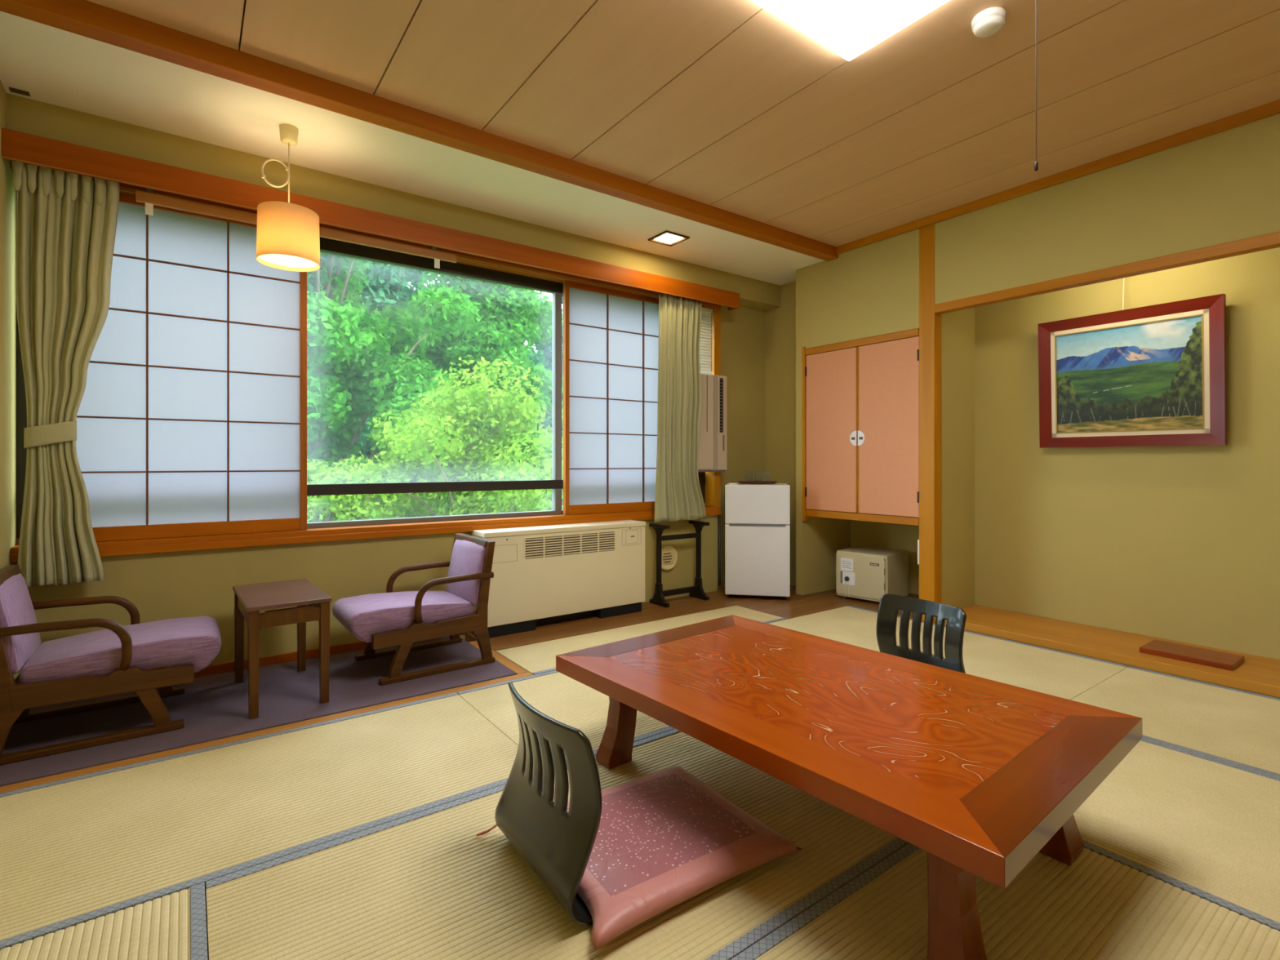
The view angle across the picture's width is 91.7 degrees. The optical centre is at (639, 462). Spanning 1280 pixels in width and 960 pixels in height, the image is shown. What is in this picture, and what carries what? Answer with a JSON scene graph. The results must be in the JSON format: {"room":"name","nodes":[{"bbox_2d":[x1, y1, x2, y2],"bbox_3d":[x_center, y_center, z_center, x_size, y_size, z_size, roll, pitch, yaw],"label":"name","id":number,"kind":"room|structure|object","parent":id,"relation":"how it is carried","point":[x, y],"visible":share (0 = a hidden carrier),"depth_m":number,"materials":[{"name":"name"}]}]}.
{"room":"japanese inn room","nodes":[
{"label":"japanese inn room","id":0,"kind":"room"},
{"bbox_2d":[0,80,17,568],"bbox_3d":[-1.245,-0.325,0.639,0.100,2.850,5.300,0,0,-36],"label":"wall","id":1,"kind":"structure","parent":0,"point":[8,538],"depth_m":2.47,"materials":[{"name":"paint"}]},
{"bbox_2d":[9,506,721,563],"bbox_3d":[-1.007,0.376,3.736,3.932,0.061,0.175,0,0,-36],"label":"sill","id":2,"kind":"structure","parent":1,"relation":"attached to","point":[128,547],"depth_m":3.24,"materials":[{"name":"brown wood"}]},
{"bbox_2d":[75,192,306,542],"bbox_3d":[-2.105,-0.423,2.898,0.977,1.535,0.032,0,0,-36],"label":"screen","id":3,"kind":"object","parent":2,"relation":"on","point":[191,420],"visible":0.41,"depth_m":2.91,"materials":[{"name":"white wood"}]},
{"bbox_2d":[563,280,658,515],"bbox_3d":[-0.102,-0.423,4.357,0.977,1.535,0.032,0,0,-36],"label":"screen","id":4,"kind":"object","parent":2,"relation":"on","point":[611,337],"visible":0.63,"depth_m":4.26,"materials":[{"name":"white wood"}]},
{"bbox_2d":[0,155,739,308],"bbox_3d":[-0.853,-1.179,3.565,3.980,0.005,0.003,0,0,-36],"label":"trim","id":5,"kind":"structure","parent":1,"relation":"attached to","point":[1,156],"depth_m":3.11,"materials":[{"name":"brown wood"}]},
{"bbox_2d":[6,93,780,679],"bbox_3d":[-0.697,-0.345,3.945,4.680,2.810,0.322,0,0,-36],"label":"wall","id":6,"kind":"structure","parent":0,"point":[161,586],"depth_m":3.23,"materials":[{"name":"paint"}]},
{"bbox_2d":[194,632,464,677],"bbox_3d":[-1.789,0.978,3.092,1.910,0.045,0.014,0,0,-36],"label":"baseboard","id":7,"kind":"structure","parent":6,"relation":"attached to","point":[353,646],"depth_m":3.08,"materials":[{"name":"brown wood"}]},
{"bbox_2d":[9,160,720,544],"bbox_3d":[-1.006,-0.472,3.734,3.932,1.635,0.160,0,0,-36],"label":"window","id":8,"kind":"structure","parent":6,"relation":"attached to","point":[326,245],"depth_m":3.70,"materials":[{"name":"wood"}]},
{"bbox_2d":[697,373,727,471],"bbox_3d":[0.502,-0.297,4.758,0.315,0.735,0.170,0,0,-36],"label":"air conditioner","id":9,"kind":"object","parent":8,"relation":"attached to","point":[713,437],"visible":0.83,"depth_m":4.69,"materials":[{"name":"plastic"}]},
{"bbox_2d":[697,470,725,471],"bbox_3d":[0.525,0.064,4.726,0.295,0.012,0.050,0,0,-36],"label":"drip tray","id":10,"kind":"object","parent":9,"relation":"on","point":[698,470],"depth_m":4.71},
{"bbox_2d":[720,377,723,432],"bbox_3d":[0.623,-0.438,4.753,0.035,0.415,0.002,0,0,-36],"label":"outlet","id":11,"kind":"object","parent":9,"relation":"attached to","point":[721,379],"depth_m":4.75,"materials":[{"name":"black plastic"}]},
{"bbox_2d":[1,128,739,311],"bbox_3d":[-0.901,-1.235,3.640,3.990,0.114,0.175,0,0,-36],"label":"box","id":12,"kind":"object","parent":6,"relation":"attached to","point":[15,144],"visible":1,"depth_m":3.06,"materials":[{"name":"brown wood"}]},
{"bbox_2d":[11,160,119,587],"bbox_3d":[-2.362,-0.350,2.565,0.326,1.711,0.077,0,0,-36],"label":"curtain","id":13,"kind":"object","parent":12,"relation":"hanging from","point":[66,222],"visible":0.99,"depth_m":2.54,"materials":[{"name":"fabric"}]},
{"bbox_2d":[654,293,706,522],"bbox_3d":[0.303,-0.382,4.474,0.467,1.606,0.079,0,0,-36],"label":"curtain","id":14,"kind":"object","parent":12,"relation":"hanging from","point":[678,495],"visible":1,"depth_m":4.45,"materials":[{"name":"fabric"}]},
{"bbox_2d":[662,544,677,570],"bbox_3d":[0.199,0.695,4.533,0.188,0.188,0.034,0,0,-36],"label":"wall vent","id":15,"kind":"object","parent":6,"relation":"attached to","point":[669,555],"visible":0.75,"depth_m":4.53,"materials":[{"name":"beige plastic"}]},
{"bbox_2d":[699,306,712,374],"bbox_3d":[0.451,-0.929,4.722,0.260,0.505,0.028,0,0,-36],"label":"louvered vent grille","id":16,"kind":"object","parent":6,"relation":"attached to","point":[706,310],"visible":0.41,"depth_m":4.76,"materials":[{"name":"white plastic"}]},
{"bbox_2d":[717,515,720,586],"bbox_3d":[0.625,0.549,4.928,0.069,0.864,0.054,0,0,-36],"label":"power cord","id":17,"kind":"object","parent":6,"relation":"hanging from","point":[718,516],"visible":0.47,"depth_m":4.93,"materials":[{"name":"plastic"}]},
{"bbox_2d":[0,10,824,285],"bbox_3d":[-0.429,-1.615,3.578,4.680,0.300,0.650,0,0,-36],"label":"ceiling","id":18,"kind":"structure","parent":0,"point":[58,67],"depth_m":2.83,"materials":[{"name":"paint"}]},
{"bbox_2d":[8,87,30,96],"bbox_3d":[-2.446,-1.461,2.449,0.056,0.006,0.028,0,0,-36],"label":"ceiling vent","id":19,"kind":"object","parent":18,"relation":"attached to","point":[11,90],"visible":1,"depth_m":2.44,"materials":[{"name":"black metal"}]},
{"bbox_2d":[256,123,319,271],"bbox_3d":[-1.538,-1.169,2.721,0.244,0.593,0.244,0,0,-36],"label":"pendant lamp","id":20,"kind":"object","parent":18,"relation":"hanging from","point":[287,235],"visible":1,"depth_m":2.65,"materials":[{"name":"fabric"}]},
{"bbox_2d":[258,253,318,267],"bbox_3d":[-1.538,-0.890,2.721,0.235,0.001,0.235,0,0,-36],"label":"diffuser","id":21,"kind":"object","parent":20,"relation":"attached to","point":[280,260],"depth_m":2.74,"materials":[{"name":"white plastic"}]},
{"bbox_2d":[648,230,689,246],"bbox_3d":[0.188,-1.460,4.053,0.196,0.010,0.196,0,0,-36],"label":"recessed light","id":22,"kind":"object","parent":18,"relation":"attached to","point":[666,237],"visible":1,"depth_m":4.05,"materials":[{"name":"metal"}]},
{"bbox_2d":[0,585,1279,959],"bbox_3d":[0.808,1.069,2.135,5.180,0.142,5.300,0,0,-36],"label":"floor","id":23,"kind":"structure","parent":0,"point":[348,835],"depth_m":1.62,"materials":[{"name":"beige wicker"}]},
{"bbox_2d":[0,635,516,786],"bbox_3d":[-1.564,1.000,2.731,1.828,0.008,0.824,0,0,-36],"label":"carpet","id":24,"kind":"object","parent":23,"relation":"on","point":[213,707],"visible":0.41,"depth_m":2.55,"materials":[{"name":"purple carpet"}]},
{"bbox_2d":[0,564,221,765],"bbox_3d":[-2.019,0.695,2.389,0.670,0.603,0.484,0,0,-36],"label":"armchair","id":25,"kind":"object","parent":24,"relation":"on","point":[143,658],"visible":1,"depth_m":2.24,"materials":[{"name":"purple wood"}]},
{"bbox_2d":[0,573,41,674],"bbox_3d":[-2.241,0.562,2.227,0.096,0.297,0.390,0,0,-36],"label":"cushion","id":26,"kind":"object","parent":25,"relation":"on","point":[16,607],"depth_m":2.17,"materials":[{"name":"fabric"}]},
{"bbox_2d":[18,615,221,683],"bbox_3d":[-1.980,0.735,2.417,0.574,0.148,0.390,0,0,-36],"label":"seat cushion","id":27,"kind":"object","parent":25,"relation":"on","point":[196,641],"depth_m":2.32,"materials":[{"name":"fabric"}]},
{"bbox_2d":[232,578,332,719],"bbox_3d":[-1.566,0.778,2.701,0.300,0.435,0.544,0,0,-38],"label":"side table","id":28,"kind":"object","parent":24,"relation":"on","point":[249,599],"visible":1,"depth_m":2.57,"materials":[{"name":"brown wood"}]},
{"bbox_2d":[332,533,495,685],"bbox_3d":[-1.127,0.695,3.083,0.670,0.603,0.484,0,0,-38],"label":"armchair","id":29,"kind":"object","parent":24,"relation":"on","point":[388,619],"visible":1,"depth_m":3.00,"materials":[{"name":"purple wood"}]},
{"bbox_2d":[332,591,472,642],"bbox_3d":[-1.165,0.735,3.054,0.574,0.148,0.390,0,0,-38],"label":"seat cushion","id":30,"kind":"object","parent":29,"relation":"on","point":[365,616],"depth_m":2.92,"materials":[{"name":"fabric"}]},
{"bbox_2d":[445,539,486,605],"bbox_3d":[-0.909,0.562,3.251,0.096,0.297,0.390,0,0,-38],"label":"cushion","id":31,"kind":"object","parent":29,"relation":"on","point":[468,556],"depth_m":3.19,"materials":[{"name":"fabric"}]},
{"bbox_2d":[494,681,601,925],"bbox_3d":[-0.094,0.787,1.591,0.422,0.417,0.414,0,0,-35],"label":"chair","id":32,"kind":"object","parent":23,"relation":"on","point":[557,843],"visible":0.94,"depth_m":1.41,"materials":[{"name":"paint"}]},
{"bbox_2d":[471,520,645,637],"bbox_3d":[-0.480,0.699,3.919,1.136,0.602,0.210,0,0,-36],"label":"air conditioner","id":33,"kind":"object","parent":23,"relation":"on","point":[549,574],"visible":0.95,"depth_m":3.81,"materials":[{"name":"beige metal"}]},
{"bbox_2d":[524,531,615,559],"bbox_3d":[-0.420,0.508,3.837,0.648,0.120,0.006,0,0,-36],"label":"grille","id":34,"kind":"object","parent":33,"relation":"attached to","point":[566,544],"depth_m":3.82,"materials":[{"name":"beige metal"}]},
{"bbox_2d":[476,765,801,950],"bbox_3d":[-0.015,0.966,1.609,0.654,0.064,0.546,0,0,-33],"label":"floor cushion","id":35,"kind":"object","parent":23,"relation":"on","point":[664,838],"visible":0.75,"depth_m":1.52,"materials":[{"name":"pink fabric"}]},
{"bbox_2d":[648,520,709,607],"bbox_3d":[0.286,0.717,4.473,0.404,0.566,0.200,0,0,-36],"label":"luggage rack","id":36,"kind":"object","parent":23,"relation":"on","point":[696,591],"visible":1,"depth_m":4.44,"materials":[{"name":"black paint"}]},
{"bbox_2d":[724,483,790,599],"bbox_3d":[0.889,0.576,4.723,0.464,0.848,0.422,0,0,10],"label":"refrigerator","id":37,"kind":"object","parent":23,"relation":"on","point":[757,516],"visible":0.99,"depth_m":4.52,"materials":[{"name":"white metal"}]},
{"bbox_2d":[737,480,777,484],"bbox_3d":[0.900,0.154,4.763,0.303,0.018,0.303,0,0,10],"label":"serving tray","id":38,"kind":"object","parent":37,"relation":"on","point":[739,482],"visible":0.98,"depth_m":4.67,"materials":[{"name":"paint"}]},
{"bbox_2d":[555,614,1142,959],"bbox_3d":[0.497,0.825,1.837,0.880,0.350,1.390,0,0,-39],"label":"table","id":39,"kind":"object","parent":23,"relation":"on","point":[984,776],"visible":1,"depth_m":1.52,"materials":[{"name":"brown wood"}]},
{"bbox_2d":[835,546,908,601],"bbox_3d":[1.701,0.824,4.560,0.380,0.352,0.390,0,0,45],"label":"safe","id":40,"kind":"object","parent":23,"relation":"on","point":[862,572],"visible":0.89,"depth_m":4.44,"materials":[{"name":"paint"}]},
{"bbox_2d":[875,593,966,673],"bbox_3d":[1.035,0.787,2.505,0.422,0.417,0.385,0,0,-33],"label":"chair","id":41,"kind":"object","parent":23,"relation":"on","point":[890,605],"visible":0.51,"depth_m":2.60,"materials":[{"name":"paint"}]},
{"bbox_2d":[86,0,1279,246],"bbox_3d":[1.123,-1.580,1.703,5.180,0.100,4.230,0,0,-36],"label":"ceiling","id":42,"kind":"structure","parent":0,"point":[728,105],"depth_m":2.48,"materials":[{"name":"beige wood"}]},
{"bbox_2d":[0,0,838,261],"bbox_3d":[-0.361,-1.506,3.183,4.325,0.107,0.089,0,0,-36],"label":"beam","id":43,"kind":"structure","parent":42,"relation":"attached to","point":[85,18],"depth_m":2.56,"materials":[{"name":"brown wood"}]},
{"bbox_2d":[751,0,1038,171],"bbox_3d":[0.606,-1.147,1.716,1.000,0.765,0.780,0,0,-36],"label":"ceiling lamp","id":44,"kind":"object","parent":42,"relation":"attached to","point":[848,28],"visible":1,"depth_m":2.09,"materials":[{"name":"white plastic"}]},
{"bbox_2d":[751,0,949,61],"bbox_3d":[0.606,-1.512,1.716,1.000,0.035,0.780,0,0,-36],"label":"diffuser","id":45,"kind":"object","parent":44,"relation":"attached to","point":[848,28],"depth_m":2.09,"materials":[{"name":"white plastic"}]},
{"bbox_2d":[971,6,1005,37],"bbox_3d":[1.198,-1.506,2.135,0.104,0.047,0.104,0,0,36],"label":"smoke detector","id":46,"kind":"object","parent":42,"relation":"attached to","point":[990,20],"visible":1,"depth_m":2.11,"materials":[{"name":"white plastic"}]},
{"bbox_2d":[764,113,1279,659],"bbox_3d":[2.625,-0.345,3.360,0.720,2.810,4.940,0,0,-36],"label":"wall","id":47,"kind":"structure","parent":0,"point":[1175,543],"depth_m":3.53,"materials":[{"name":"paint"}]},
{"bbox_2d":[802,328,919,525],"bbox_3d":[1.730,-0.216,4.471,0.598,1.303,0.920,0,0,-36],"label":"upper cabinet","id":48,"kind":"object","parent":47,"relation":"attached to","point":[860,397],"visible":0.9,"depth_m":4.26,"materials":[{"name":"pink wood"}]},
{"bbox_2d":[906,592,919,598],"bbox_3d":[1.978,0.985,4.646,0.010,0.030,0.940,0,0,-36],"label":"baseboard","id":49,"kind":"structure","parent":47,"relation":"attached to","point":[911,595],"depth_m":4.59,"materials":[{"name":"brown wood"}]},
{"bbox_2d":[917,539,919,564],"bbox_3d":[1.787,0.568,3.951,0.058,0.155,0.011,0,0,-36],"label":"wall switch","id":50,"kind":"object","parent":47,"relation":"attached to","point":[917,540],"visible":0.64,"depth_m":3.93,"materials":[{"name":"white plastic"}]},
{"bbox_2d":[919,223,942,623],"bbox_3d":[1.828,-0.265,3.911,0.089,2.530,0.102,0,0,-36],"label":"wooden pillar","id":51,"kind":"structure","parent":47,"relation":"attached to","point":[930,322],"depth_m":3.88,"materials":[{"name":"brown wood"}]},
{"bbox_2d":[835,99,1279,254],"bbox_3d":[2.590,-1.506,2.778,0.022,0.055,4.041,0,0,-36],"label":"trim","id":52,"kind":"structure","parent":47,"relation":"attached to","point":[1271,108],"depth_m":3.19,"materials":[{"name":"brown wood"}]},
{"bbox_2d":[934,231,1279,314],"bbox_3d":[2.393,-0.952,3.113,0.066,0.052,1.854,0,0,-36],"label":"lintel","id":53,"kind":"object","parent":47,"relation":"attached to","point":[1270,241],"visible":1,"depth_m":3.07,"materials":[{"name":"brown wood"}]},
{"bbox_2d":[935,604,1279,697],"bbox_3d":[2.583,0.977,3.259,0.526,0.047,1.865,0,0,-36],"label":"board","id":54,"kind":"object","parent":47,"relation":"attached to","point":[1258,674],"visible":0.69,"depth_m":3.25,"materials":[{"name":"brown wood"}]},
{"bbox_2d":[1139,639,1244,670],"bbox_3d":[2.704,0.940,3.050,0.238,0.026,0.345,0,0,-36],"label":"display board","id":55,"kind":"object","parent":54,"relation":"on","point":[1229,661],"visible":1,"depth_m":3.02,"materials":[{"name":"brown wood"}]},
{"bbox_2d":[1037,278,1226,448],"bbox_3d":[2.697,-0.725,3.456,0.095,1.271,0.836,0,0,-36],"label":"framed painting","id":56,"kind":"object","parent":47,"relation":"attached to","point":[1156,375],"visible":1,"depth_m":3.40,"materials":[{"name":"fabric"}]},
{"label":"outside","id":57,"kind":"structure","parent":0,"visible":0},
{"bbox_3d":[-14.862,4.250,28.888,70.000,0.100,55.800,0,0,-36],"label":"ground","id":58,"kind":"structure","parent":57,"visible":0},
{"bbox_2d":[306,457,404,522],"bbox_3d":[-4.007,2.066,7.532,2.242,4.270,2.254,0,0,-36],"label":"tree","id":59,"kind":"object","parent":58,"relation":"on","point":[317,515],"visible":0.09,"depth_m":7.41,"materials":[{"name":"green plant"}]},
{"bbox_2d":[306,252,484,521],"bbox_3d":[-6.198,-1.603,11.743,5.824,11.616,5.410,0,0,-36],"label":"tree","id":60,"kind":"object","parent":58,"relation":"on","point":[340,370],"visible":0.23,"depth_m":11.45,"materials":[{"name":"green plant"}]},
{"bbox_2d":[337,259,461,501],"bbox_3d":[-8.265,-2.363,20.080,7.220,13.141,6.986,0,0,29],"label":"tree","id":61,"kind":"object","parent":58,"relation":"on","point":[388,284],"visible":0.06,"depth_m":19.44,"materials":[{"name":"green plant"}]},
{"bbox_2d":[311,355,563,517],"bbox_3d":[-2.429,1.398,8.851,4.026,5.617,4.456,0,0,-36],"label":"tree","id":62,"kind":"object","parent":58,"relation":"on","point":[446,442],"visible":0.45,"depth_m":8.30,"materials":[{"name":"green plant"}]},
{"bbox_2d":[376,271,563,512],"bbox_3d":[-3.510,-0.531,15.220,4.861,9.477,4.814,0,0,12],"label":"tree","id":63,"kind":"object","parent":58,"relation":"on","point":[504,329],"visible":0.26,"depth_m":14.64,"materials":[{"name":"green plant"}]},
{"bbox_2d":[488,308,563,502],"bbox_3d":[-2.827,-1.092,23.682,7.051,10.592,7.178,0,0,-21],"label":"tree","id":64,"kind":"object","parent":58,"relation":"on","point":[538,357],"visible":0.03,"depth_m":21.77,"materials":[{"name":"green plant"}]},
{"bbox_2d":[531,402,563,510],"bbox_3d":[-0.647,1.567,11.029,2.631,5.275,2.909,0,0,-36],"label":"tree","id":65,"kind":"object","parent":58,"relation":"on","point":[550,429],"visible":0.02,"depth_m":10.43,"materials":[{"name":"green plant"}]},
{"bbox_2d":[532,295,563,510],"bbox_3d":[-2.288,-1.419,18.999,3.190,11.246,2.920,0,0,-36],"label":"tree","id":66,"kind":"object","parent":58,"relation":"on","point":[548,354],"visible":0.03,"depth_m":18.57,"materials":[{"name":"green plant"}]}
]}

